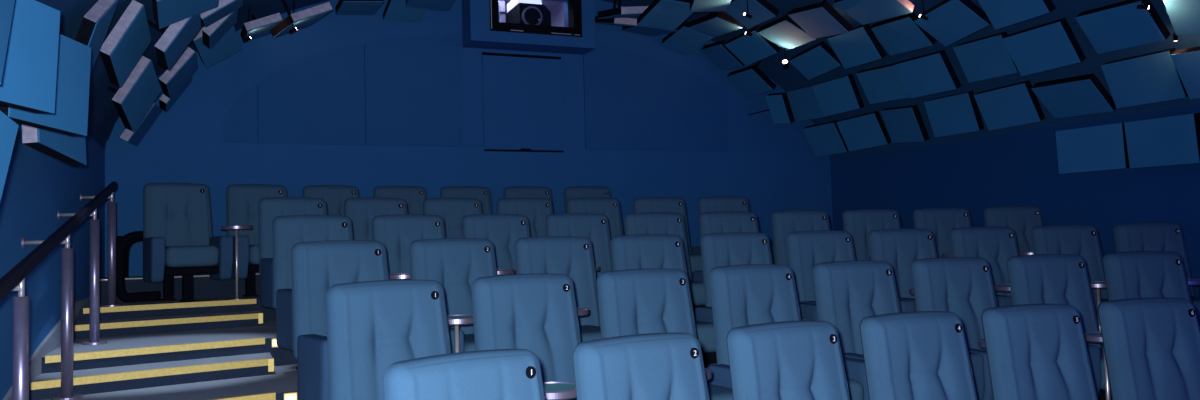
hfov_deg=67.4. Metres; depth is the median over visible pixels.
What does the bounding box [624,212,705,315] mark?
seat
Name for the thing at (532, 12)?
projector
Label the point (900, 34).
acoustic panel
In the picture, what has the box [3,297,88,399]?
baseboard
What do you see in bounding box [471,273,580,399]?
seat
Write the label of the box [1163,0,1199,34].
acoustic panel
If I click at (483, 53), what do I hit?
trim
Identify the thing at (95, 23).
acoustic panel
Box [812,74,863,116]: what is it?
acoustic panel
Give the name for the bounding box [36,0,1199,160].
ceiling
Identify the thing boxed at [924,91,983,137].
acoustic panel
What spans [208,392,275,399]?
trim
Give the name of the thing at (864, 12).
acoustic panel
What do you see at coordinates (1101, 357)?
seat cushion
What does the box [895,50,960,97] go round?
acoustic panel
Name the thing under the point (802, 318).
seat cushion
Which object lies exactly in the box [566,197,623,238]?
seat
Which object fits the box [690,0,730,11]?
acoustic panel
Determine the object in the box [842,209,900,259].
seat
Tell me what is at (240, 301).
trim
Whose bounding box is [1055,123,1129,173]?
acoustic panel
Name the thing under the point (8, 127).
acoustic panel
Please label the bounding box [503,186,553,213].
seat
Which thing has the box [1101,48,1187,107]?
acoustic panel
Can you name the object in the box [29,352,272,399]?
floor
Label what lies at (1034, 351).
seat
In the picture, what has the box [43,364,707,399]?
floor
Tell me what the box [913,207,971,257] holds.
seat
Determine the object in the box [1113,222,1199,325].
seat
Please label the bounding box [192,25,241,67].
acoustic panel
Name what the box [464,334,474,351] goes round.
seat cushion
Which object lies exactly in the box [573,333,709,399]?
seat
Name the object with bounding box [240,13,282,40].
acoustic panel
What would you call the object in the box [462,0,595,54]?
projector housing
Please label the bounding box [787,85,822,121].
acoustic panel
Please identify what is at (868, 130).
acoustic panel
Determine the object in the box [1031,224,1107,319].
seat
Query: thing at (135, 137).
acoustic panel
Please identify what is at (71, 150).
acoustic panel
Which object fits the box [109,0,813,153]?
wall
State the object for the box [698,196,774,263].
seat
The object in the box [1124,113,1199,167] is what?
acoustic panel
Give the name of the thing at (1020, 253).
table
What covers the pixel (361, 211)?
seat
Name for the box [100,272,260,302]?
floor
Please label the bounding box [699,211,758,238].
seat
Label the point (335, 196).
seat
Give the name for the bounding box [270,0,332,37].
acoustic panel
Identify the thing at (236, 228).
table
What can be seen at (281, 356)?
stairs
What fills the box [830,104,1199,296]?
wall
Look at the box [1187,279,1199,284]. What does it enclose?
table
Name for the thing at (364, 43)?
trim
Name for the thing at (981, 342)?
table
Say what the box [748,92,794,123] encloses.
acoustic panel
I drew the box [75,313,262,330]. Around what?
trim
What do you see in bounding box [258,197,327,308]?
seat
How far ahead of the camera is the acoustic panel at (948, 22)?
7.79 m
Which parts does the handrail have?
post, rail, post, post, post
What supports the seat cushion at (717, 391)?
on the seat at (653, 300)
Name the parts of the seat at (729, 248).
backrest, armrest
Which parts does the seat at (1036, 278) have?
backrest, armrest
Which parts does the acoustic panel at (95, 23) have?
panel frame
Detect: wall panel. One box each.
[105,140,832,276]
[220,34,462,146]
[482,55,563,149]
[583,44,728,151]
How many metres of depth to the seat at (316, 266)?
4.73 m
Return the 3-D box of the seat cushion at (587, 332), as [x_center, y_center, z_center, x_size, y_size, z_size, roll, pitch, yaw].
[-0.092,0.838,5.249,0.400,0.170,0.540,0,-3,-28]
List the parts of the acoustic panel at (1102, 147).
panel frame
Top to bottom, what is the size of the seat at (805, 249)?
1.000 m
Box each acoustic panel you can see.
[0,0,14,84]
[0,0,59,113]
[0,34,90,135]
[0,111,18,200]
[22,124,86,165]
[75,0,118,74]
[100,0,151,86]
[107,56,161,131]
[120,103,161,145]
[147,14,200,69]
[152,0,218,28]
[157,47,197,98]
[158,75,192,112]
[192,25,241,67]
[200,0,242,26]
[202,9,237,48]
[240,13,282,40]
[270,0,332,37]
[335,0,383,14]
[383,0,424,22]
[406,0,453,10]
[595,0,643,26]
[598,0,647,18]
[622,5,677,35]
[637,0,692,30]
[661,21,711,55]
[689,11,742,37]
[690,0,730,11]
[701,40,743,70]
[725,0,778,28]
[725,26,779,65]
[727,60,776,96]
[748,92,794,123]
[757,11,816,50]
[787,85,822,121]
[788,0,851,38]
[789,41,841,79]
[803,120,848,156]
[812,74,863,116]
[827,24,885,68]
[834,0,914,24]
[836,111,890,151]
[856,63,910,103]
[870,12,936,55]
[880,105,929,142]
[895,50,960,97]
[914,0,990,46]
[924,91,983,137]
[953,32,1018,82]
[974,80,1044,130]
[978,0,1055,29]
[1002,18,1085,75]
[1031,73,1115,117]
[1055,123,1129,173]
[1075,0,1170,53]
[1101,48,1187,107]
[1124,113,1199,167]
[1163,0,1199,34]
[1170,46,1199,98]
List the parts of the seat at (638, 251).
backrest, armrest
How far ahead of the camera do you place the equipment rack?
10.69 m
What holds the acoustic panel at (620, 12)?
hanging from the ceiling
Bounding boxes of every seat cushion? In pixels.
[165,245,218,266]
[248,244,258,264]
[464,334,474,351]
[579,325,600,341]
[689,254,702,273]
[689,281,704,305]
[695,320,715,352]
[707,383,732,399]
[801,317,812,320]
[847,378,863,399]
[1099,348,1104,389]
[1191,296,1199,324]
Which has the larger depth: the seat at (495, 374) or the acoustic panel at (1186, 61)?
the acoustic panel at (1186, 61)
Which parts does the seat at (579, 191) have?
backrest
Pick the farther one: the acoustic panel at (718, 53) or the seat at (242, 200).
the acoustic panel at (718, 53)
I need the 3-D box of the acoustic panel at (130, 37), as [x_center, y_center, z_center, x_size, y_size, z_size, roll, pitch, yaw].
[-3.197,-1.040,6.034,0.296,0.491,0.654,0,-3,-22]
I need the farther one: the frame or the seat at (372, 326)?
the frame
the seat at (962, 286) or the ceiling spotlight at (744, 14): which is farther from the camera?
the ceiling spotlight at (744, 14)
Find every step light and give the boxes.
[272,338,277,346]
[284,392,296,399]
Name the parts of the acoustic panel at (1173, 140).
panel frame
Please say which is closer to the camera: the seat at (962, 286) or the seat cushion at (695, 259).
the seat at (962, 286)
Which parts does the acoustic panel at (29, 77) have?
panel frame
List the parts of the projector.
len glass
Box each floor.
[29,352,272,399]
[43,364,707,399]
[73,311,262,339]
[77,295,275,321]
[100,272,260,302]
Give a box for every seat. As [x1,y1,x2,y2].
[143,183,232,301]
[226,184,287,296]
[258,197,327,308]
[272,215,353,368]
[291,240,388,399]
[302,185,359,215]
[326,280,451,399]
[344,197,407,240]
[372,214,445,279]
[373,186,426,213]
[383,349,544,399]
[409,238,496,352]
[423,198,482,237]
[440,186,492,213]
[462,214,530,273]
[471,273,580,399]
[496,198,552,236]
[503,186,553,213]
[515,236,600,341]
[545,213,612,277]
[564,186,624,234]
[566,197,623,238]
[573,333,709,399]
[597,268,732,399]
[611,234,716,365]
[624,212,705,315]
[633,197,702,273]
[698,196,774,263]
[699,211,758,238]
[700,232,817,320]
[709,264,868,399]
[727,321,849,399]
[771,210,830,265]
[785,230,914,311]
[813,260,984,399]
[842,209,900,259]
[860,311,977,399]
[868,228,998,310]
[911,257,997,399]
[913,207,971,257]
[950,226,1019,306]
[981,304,1097,399]
[984,206,1043,251]
[1007,254,1111,399]
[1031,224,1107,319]
[1097,297,1199,399]
[1103,251,1191,302]
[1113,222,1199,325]
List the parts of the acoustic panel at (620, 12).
panel frame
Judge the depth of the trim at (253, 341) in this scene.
5.56 m
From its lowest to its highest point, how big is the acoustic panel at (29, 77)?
0.405 m
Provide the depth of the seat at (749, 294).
4.72 m
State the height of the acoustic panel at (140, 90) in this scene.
0.522 m
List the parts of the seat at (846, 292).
armrest, backrest, armrest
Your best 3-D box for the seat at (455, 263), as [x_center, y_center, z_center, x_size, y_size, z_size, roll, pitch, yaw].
[-0.702,0.707,5.015,0.616,1.000,0.725,0,-3,-32]
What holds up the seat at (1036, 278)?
on the floor
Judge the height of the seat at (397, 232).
1.000 m
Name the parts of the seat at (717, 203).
backrest, armrest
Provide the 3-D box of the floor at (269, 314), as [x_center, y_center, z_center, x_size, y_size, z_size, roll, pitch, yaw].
[-0.406,1.296,8.895,8.100,0.940,1.876,0,-3,-23]
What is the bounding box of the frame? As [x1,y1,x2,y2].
[116,231,160,302]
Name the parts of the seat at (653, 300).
backrest, armrest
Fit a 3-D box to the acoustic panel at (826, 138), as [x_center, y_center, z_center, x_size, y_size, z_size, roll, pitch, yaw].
[2.794,-0.745,10.990,0.320,0.384,0.612,0,-3,-23]
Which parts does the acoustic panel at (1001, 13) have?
panel frame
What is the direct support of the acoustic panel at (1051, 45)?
hanging from the ceiling
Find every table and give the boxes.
[220,225,252,299]
[389,273,410,279]
[447,314,473,352]
[497,269,514,274]
[543,382,576,399]
[577,307,588,315]
[705,368,711,379]
[941,254,951,256]
[978,339,985,347]
[994,285,1010,291]
[1019,252,1033,255]
[1084,331,1110,399]
[1090,281,1106,344]
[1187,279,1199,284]
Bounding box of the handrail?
[0,182,122,399]
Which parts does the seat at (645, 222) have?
backrest, armrest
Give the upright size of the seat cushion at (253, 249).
0.170 m
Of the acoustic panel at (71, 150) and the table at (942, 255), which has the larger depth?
the table at (942, 255)
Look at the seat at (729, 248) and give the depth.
6.06 m
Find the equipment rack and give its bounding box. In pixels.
[499,0,506,22]
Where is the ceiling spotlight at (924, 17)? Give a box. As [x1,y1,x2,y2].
[919,0,927,19]
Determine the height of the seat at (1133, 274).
1.000 m
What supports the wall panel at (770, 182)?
attached to the wall at (199, 114)
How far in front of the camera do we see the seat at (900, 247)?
6.47 m
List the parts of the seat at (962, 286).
backrest, armrest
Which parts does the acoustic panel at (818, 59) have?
panel frame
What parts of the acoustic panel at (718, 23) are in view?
panel frame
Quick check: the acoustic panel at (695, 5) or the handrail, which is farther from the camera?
the acoustic panel at (695, 5)
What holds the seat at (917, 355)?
on the floor
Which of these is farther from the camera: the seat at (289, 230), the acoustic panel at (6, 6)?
the seat at (289, 230)
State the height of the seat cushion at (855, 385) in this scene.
0.170 m
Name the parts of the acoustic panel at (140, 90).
panel frame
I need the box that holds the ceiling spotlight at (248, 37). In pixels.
[242,5,250,42]
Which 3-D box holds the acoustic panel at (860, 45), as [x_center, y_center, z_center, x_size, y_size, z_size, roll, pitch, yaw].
[2.623,-1.541,9.053,0.384,0.364,0.618,0,-3,-19]
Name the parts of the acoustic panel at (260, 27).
panel frame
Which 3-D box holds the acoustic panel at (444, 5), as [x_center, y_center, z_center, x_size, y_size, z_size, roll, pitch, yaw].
[-1.629,-2.091,8.649,0.419,0.402,0.614,-1,-3,-18]
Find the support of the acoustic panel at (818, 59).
hanging from the ceiling
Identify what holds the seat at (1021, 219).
on the floor at (284, 379)
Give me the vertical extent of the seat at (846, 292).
1.000 m
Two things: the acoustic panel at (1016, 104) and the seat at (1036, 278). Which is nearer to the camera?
the seat at (1036, 278)
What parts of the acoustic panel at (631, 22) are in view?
panel frame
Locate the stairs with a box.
[41,316,694,373]
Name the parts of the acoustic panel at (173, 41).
panel frame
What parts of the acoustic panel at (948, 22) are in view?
panel frame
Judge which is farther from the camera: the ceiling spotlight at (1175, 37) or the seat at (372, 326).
the ceiling spotlight at (1175, 37)
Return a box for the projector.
[507,0,550,25]
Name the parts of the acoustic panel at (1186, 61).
panel frame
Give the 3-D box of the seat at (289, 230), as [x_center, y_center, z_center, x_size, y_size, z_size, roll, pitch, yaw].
[-1.743,0.581,5.754,0.616,1.000,0.725,0,-3,-34]
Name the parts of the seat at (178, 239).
armrest, leg, backrest, leg, armrest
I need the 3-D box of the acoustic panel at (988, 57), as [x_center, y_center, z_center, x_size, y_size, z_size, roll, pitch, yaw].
[3.569,-1.297,8.232,0.316,0.383,0.618,-1,-3,-19]
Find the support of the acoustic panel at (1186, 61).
hanging from the ceiling
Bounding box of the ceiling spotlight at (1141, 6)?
[1137,0,1148,8]
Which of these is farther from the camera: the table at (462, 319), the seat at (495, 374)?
the table at (462, 319)
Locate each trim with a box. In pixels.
[31,358,273,389]
[45,337,264,362]
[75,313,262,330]
[83,299,255,313]
[100,273,259,280]
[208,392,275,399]
[364,43,365,137]
[482,52,563,151]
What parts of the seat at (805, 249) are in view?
armrest, backrest, armrest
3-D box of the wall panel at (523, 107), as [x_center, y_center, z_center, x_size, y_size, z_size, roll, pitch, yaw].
[-0.839,-1.058,9.861,0.907,1.018,0.022,0,-3,-23]
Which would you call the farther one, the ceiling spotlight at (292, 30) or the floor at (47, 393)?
the ceiling spotlight at (292, 30)
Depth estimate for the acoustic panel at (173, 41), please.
6.20 m
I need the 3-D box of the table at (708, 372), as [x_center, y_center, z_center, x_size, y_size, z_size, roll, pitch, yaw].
[0.341,1.000,3.672,0.248,0.605,0.248,0,-3,-30]
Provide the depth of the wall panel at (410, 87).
9.19 m
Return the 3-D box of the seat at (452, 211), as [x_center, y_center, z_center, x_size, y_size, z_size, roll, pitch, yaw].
[-1.128,0.463,7.497,0.616,1.000,0.725,0,-3,-27]
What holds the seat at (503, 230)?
on the floor at (284, 379)
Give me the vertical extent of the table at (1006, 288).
0.605 m
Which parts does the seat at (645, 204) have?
backrest, armrest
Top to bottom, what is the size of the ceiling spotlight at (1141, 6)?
0.450 m
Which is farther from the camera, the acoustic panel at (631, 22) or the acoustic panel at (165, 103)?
the acoustic panel at (631, 22)
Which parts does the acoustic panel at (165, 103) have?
panel frame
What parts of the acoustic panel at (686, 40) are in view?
panel frame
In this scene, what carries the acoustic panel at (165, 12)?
hanging from the ceiling
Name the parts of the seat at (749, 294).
backrest, armrest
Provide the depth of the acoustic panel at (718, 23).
9.64 m
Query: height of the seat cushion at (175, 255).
0.170 m
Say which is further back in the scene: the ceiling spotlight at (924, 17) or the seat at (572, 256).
the ceiling spotlight at (924, 17)
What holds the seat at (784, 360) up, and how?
on the floor
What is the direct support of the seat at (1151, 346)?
on the floor
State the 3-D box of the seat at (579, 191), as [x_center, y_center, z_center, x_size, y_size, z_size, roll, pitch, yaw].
[-0.024,0.336,9.339,0.616,1.000,0.725,0,-3,-20]
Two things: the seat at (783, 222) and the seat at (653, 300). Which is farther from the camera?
the seat at (783, 222)
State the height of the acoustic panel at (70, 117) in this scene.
0.427 m
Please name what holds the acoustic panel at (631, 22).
hanging from the ceiling
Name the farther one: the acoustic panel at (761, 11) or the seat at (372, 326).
the acoustic panel at (761, 11)
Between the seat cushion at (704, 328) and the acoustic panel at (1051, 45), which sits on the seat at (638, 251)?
the seat cushion at (704, 328)
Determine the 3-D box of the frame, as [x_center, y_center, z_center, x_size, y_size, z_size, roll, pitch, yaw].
[-3.874,0.557,7.561,0.342,0.589,0.378,0,-3,-23]
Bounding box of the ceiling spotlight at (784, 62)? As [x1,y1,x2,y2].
[782,12,788,68]
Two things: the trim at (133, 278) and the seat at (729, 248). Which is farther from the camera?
the trim at (133, 278)
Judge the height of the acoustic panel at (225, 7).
0.347 m
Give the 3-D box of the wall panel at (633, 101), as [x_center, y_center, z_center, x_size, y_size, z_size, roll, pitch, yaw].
[0.677,-1.181,10.510,1.854,1.216,0.018,0,-3,-23]
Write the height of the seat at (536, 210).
1.000 m
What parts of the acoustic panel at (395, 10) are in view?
panel frame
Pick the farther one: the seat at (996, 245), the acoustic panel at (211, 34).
the acoustic panel at (211, 34)
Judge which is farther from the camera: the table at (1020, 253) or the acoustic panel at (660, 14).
the acoustic panel at (660, 14)
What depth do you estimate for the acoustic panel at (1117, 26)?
6.91 m
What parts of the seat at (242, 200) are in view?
armrest, leg, backrest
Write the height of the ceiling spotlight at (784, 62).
0.598 m
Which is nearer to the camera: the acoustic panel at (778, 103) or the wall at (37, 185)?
the wall at (37, 185)
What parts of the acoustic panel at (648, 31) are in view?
panel frame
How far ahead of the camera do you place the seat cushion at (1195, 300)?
6.18 m
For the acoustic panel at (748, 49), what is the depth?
9.85 m
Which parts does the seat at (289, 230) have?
armrest, backrest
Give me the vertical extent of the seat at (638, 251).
1.000 m
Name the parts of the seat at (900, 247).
backrest, armrest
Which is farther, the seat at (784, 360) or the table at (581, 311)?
the table at (581, 311)
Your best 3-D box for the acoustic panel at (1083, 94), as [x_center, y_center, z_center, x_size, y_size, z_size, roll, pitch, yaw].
[4.136,-0.902,7.865,0.327,0.336,0.610,0,-3,-22]
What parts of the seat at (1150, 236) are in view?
backrest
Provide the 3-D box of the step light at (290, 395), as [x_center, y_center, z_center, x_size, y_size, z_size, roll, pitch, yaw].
[-1.670,1.068,4.855,0.067,0.056,0.038,0,-3,-23]
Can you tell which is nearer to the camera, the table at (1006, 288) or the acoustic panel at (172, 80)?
the table at (1006, 288)
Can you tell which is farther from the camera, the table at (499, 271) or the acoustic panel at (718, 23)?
the acoustic panel at (718, 23)
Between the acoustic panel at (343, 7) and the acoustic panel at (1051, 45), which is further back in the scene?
the acoustic panel at (343, 7)
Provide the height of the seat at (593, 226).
1.000 m
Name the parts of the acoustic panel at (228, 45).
panel frame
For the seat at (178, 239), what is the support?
on the floor at (269, 314)
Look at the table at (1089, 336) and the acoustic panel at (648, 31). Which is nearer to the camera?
the table at (1089, 336)
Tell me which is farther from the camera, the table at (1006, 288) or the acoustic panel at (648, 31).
the acoustic panel at (648, 31)
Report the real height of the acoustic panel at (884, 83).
0.381 m
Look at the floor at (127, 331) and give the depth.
6.66 m
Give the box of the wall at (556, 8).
[507,0,563,26]
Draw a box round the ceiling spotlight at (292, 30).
[289,0,296,33]
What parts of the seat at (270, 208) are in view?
armrest, backrest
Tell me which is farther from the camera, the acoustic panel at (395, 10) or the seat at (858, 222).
the acoustic panel at (395, 10)
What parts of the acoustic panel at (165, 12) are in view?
panel frame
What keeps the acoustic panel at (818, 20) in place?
hanging from the ceiling
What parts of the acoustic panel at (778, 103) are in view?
panel frame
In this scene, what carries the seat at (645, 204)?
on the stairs
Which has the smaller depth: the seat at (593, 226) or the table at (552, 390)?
the table at (552, 390)
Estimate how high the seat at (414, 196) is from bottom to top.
1.000 m
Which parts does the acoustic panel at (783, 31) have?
panel frame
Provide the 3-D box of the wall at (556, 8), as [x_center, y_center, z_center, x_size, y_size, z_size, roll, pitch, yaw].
[-1.196,-2.071,10.907,1.980,1.080,1.710,0,-3,-23]
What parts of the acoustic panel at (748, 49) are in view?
panel frame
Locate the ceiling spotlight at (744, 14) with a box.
[743,2,751,17]
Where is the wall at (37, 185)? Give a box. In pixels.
[0,122,104,399]
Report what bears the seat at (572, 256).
on the floor
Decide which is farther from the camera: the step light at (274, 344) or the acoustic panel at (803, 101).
the acoustic panel at (803, 101)
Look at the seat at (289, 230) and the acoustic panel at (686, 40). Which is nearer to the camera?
the seat at (289, 230)
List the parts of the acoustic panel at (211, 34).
panel frame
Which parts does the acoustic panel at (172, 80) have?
panel frame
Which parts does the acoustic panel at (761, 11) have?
panel frame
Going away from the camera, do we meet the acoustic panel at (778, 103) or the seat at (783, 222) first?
the seat at (783, 222)
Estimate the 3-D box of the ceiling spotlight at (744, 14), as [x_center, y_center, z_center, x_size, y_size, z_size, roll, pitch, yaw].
[1.334,-2.009,8.209,0.080,0.705,0.030,0,-3,-29]
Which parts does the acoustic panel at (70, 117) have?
panel frame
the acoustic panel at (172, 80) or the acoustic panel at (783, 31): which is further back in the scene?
the acoustic panel at (783, 31)
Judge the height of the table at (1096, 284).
0.605 m
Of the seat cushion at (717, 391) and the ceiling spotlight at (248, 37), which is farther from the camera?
the ceiling spotlight at (248, 37)
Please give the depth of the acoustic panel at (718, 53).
10.39 m
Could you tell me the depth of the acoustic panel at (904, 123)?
9.67 m
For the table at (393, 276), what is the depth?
5.41 m
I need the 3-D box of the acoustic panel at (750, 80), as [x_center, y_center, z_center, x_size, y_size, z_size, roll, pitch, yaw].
[1.815,-1.472,10.617,0.414,0.457,0.617,0,-3,-20]
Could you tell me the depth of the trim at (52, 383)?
5.18 m
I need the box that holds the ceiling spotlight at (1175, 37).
[1173,31,1177,40]
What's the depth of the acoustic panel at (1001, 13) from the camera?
7.27 m

